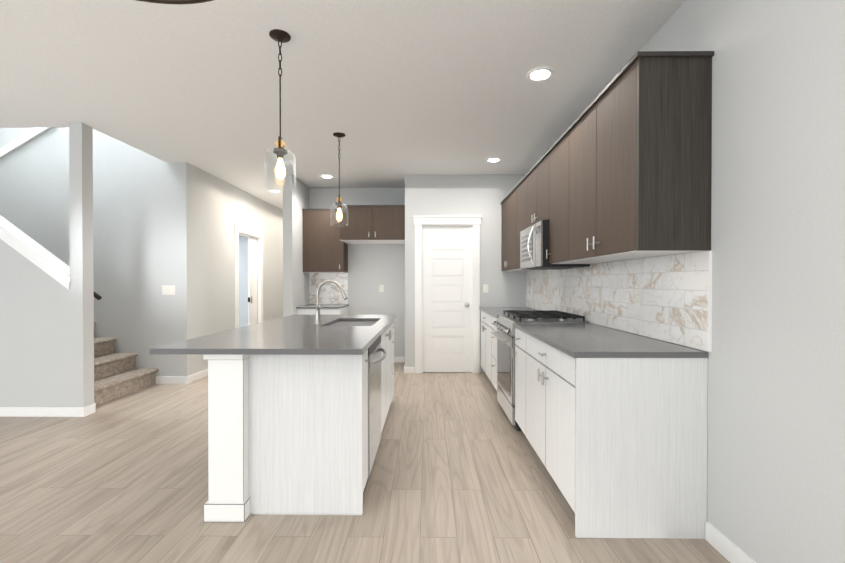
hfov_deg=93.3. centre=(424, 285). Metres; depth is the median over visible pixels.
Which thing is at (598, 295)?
outlet
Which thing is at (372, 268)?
wall
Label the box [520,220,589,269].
microwave
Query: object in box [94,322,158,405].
carpeted stairs
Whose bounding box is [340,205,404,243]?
upper cabinet
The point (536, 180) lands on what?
upper cabinet
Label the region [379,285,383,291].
outlet
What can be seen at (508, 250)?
upper cabinet
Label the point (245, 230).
door frame
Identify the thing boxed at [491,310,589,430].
steel gas range
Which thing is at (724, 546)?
baseboard
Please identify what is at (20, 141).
trim
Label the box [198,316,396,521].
kitchen island
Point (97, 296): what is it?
stair handrail
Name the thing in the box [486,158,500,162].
recessed light
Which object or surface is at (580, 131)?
upper cabinet
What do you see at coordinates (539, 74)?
recessed light
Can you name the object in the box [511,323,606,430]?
base cabinet
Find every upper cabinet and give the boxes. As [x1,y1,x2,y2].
[302,209,347,272]
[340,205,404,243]
[500,195,507,242]
[501,239,515,270]
[508,187,515,238]
[516,179,523,234]
[516,235,547,270]
[524,151,547,228]
[548,129,567,218]
[548,215,595,263]
[564,103,591,210]
[564,175,710,262]
[592,51,713,194]
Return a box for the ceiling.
[0,0,685,209]
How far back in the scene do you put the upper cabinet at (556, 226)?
3.14 m
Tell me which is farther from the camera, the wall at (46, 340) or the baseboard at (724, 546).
the wall at (46, 340)
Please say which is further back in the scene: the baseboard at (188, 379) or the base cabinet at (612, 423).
the baseboard at (188, 379)
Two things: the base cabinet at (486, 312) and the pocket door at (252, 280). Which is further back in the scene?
the pocket door at (252, 280)
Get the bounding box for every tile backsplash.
[309,273,347,303]
[526,251,711,351]
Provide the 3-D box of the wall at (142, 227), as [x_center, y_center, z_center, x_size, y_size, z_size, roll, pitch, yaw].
[-4.964,-1.385,5.007,4.055,5.200,0.120,0,0,1]
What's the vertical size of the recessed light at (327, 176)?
0.008 m
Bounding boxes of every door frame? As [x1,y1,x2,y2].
[234,223,263,327]
[413,216,481,372]
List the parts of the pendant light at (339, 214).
lamp shade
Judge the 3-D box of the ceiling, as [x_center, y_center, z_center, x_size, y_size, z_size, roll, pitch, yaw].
[-2.803,-1.577,3.726,8.640,0.120,14.740,0,0,1]
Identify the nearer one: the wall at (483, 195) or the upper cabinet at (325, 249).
the wall at (483, 195)
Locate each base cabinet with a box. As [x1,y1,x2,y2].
[296,304,348,314]
[479,307,530,380]
[491,315,498,390]
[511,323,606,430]
[523,331,707,538]
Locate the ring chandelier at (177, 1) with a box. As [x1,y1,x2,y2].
[136,0,213,3]
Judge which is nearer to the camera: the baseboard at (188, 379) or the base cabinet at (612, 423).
the base cabinet at (612, 423)
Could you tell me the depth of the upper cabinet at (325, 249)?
5.94 m
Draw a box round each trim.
[0,128,49,158]
[0,215,71,289]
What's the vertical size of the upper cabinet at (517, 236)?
0.371 m
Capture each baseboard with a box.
[0,406,86,416]
[156,376,184,383]
[185,369,207,383]
[394,357,404,361]
[705,521,755,562]
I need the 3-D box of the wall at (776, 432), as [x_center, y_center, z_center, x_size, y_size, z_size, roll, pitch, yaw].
[1.432,-0.128,0.972,0.120,2.740,9.290,0,0,1]
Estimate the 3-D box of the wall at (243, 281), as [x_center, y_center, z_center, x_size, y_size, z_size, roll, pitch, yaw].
[-4.117,-0.179,8.538,2.185,2.740,0.120,0,0,1]
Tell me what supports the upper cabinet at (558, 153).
attached to the wall at (776, 432)
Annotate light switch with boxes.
[162,285,174,294]
[483,284,487,292]
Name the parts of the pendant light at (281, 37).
lamp shade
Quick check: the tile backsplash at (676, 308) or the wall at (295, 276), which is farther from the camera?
the wall at (295, 276)
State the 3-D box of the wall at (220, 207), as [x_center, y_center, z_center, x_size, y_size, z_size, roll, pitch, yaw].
[-2.969,-0.176,8.022,0.120,2.740,5.930,0,0,1]
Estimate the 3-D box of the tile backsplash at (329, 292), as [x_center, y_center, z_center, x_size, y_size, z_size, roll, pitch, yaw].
[-1.504,0.047,6.271,0.608,0.488,0.008,0,0,1]
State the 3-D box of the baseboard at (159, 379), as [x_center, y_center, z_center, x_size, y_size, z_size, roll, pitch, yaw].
[-3.131,1.171,4.941,0.378,0.088,0.013,0,0,1]
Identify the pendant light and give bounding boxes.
[264,29,295,189]
[330,132,348,226]
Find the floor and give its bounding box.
[0,362,729,562]
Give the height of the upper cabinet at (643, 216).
0.371 m
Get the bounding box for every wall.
[0,122,93,406]
[0,128,192,375]
[192,165,282,373]
[239,235,247,326]
[283,174,308,316]
[309,188,404,356]
[405,174,526,372]
[535,0,844,562]
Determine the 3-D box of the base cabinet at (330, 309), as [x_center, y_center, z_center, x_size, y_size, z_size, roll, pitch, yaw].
[-1.499,0.752,5.950,0.623,0.913,0.656,0,0,1]
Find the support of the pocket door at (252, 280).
in the wall at (220, 207)
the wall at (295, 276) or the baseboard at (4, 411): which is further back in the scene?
the wall at (295, 276)
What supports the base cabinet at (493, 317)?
on the floor
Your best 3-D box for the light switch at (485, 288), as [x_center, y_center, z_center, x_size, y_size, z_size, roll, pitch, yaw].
[0.848,0.041,5.498,0.070,0.115,0.010,0,0,1]
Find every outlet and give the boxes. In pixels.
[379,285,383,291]
[597,288,600,302]
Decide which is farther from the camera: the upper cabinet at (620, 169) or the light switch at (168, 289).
the light switch at (168, 289)
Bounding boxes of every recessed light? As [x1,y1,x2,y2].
[320,175,333,178]
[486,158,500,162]
[527,67,553,81]
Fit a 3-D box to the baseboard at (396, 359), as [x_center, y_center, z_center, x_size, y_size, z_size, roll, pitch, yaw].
[-0.728,1.162,6.270,0.935,0.088,0.013,0,0,1]
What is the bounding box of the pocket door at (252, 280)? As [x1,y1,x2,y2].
[248,237,256,324]
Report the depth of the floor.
2.32 m
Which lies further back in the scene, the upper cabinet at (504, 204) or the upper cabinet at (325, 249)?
the upper cabinet at (325, 249)
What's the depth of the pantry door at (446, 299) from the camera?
5.54 m
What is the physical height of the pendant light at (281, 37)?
0.912 m
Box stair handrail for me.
[94,292,101,299]
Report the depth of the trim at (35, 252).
3.71 m
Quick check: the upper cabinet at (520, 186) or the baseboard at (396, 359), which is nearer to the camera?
the upper cabinet at (520, 186)
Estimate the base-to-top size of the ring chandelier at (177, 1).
1.024 m
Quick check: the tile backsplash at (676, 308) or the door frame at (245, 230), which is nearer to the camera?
the tile backsplash at (676, 308)
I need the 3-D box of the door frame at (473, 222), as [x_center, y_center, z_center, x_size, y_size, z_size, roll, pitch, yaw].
[0.319,0.126,5.552,0.938,2.170,0.154,0,0,1]
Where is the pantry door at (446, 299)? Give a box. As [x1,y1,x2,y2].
[422,227,471,371]
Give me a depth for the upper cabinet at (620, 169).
1.92 m
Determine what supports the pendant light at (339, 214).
hanging from the ceiling
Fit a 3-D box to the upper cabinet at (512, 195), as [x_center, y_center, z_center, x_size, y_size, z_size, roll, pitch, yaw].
[1.231,-0.849,4.791,0.348,0.570,0.467,0,0,1]

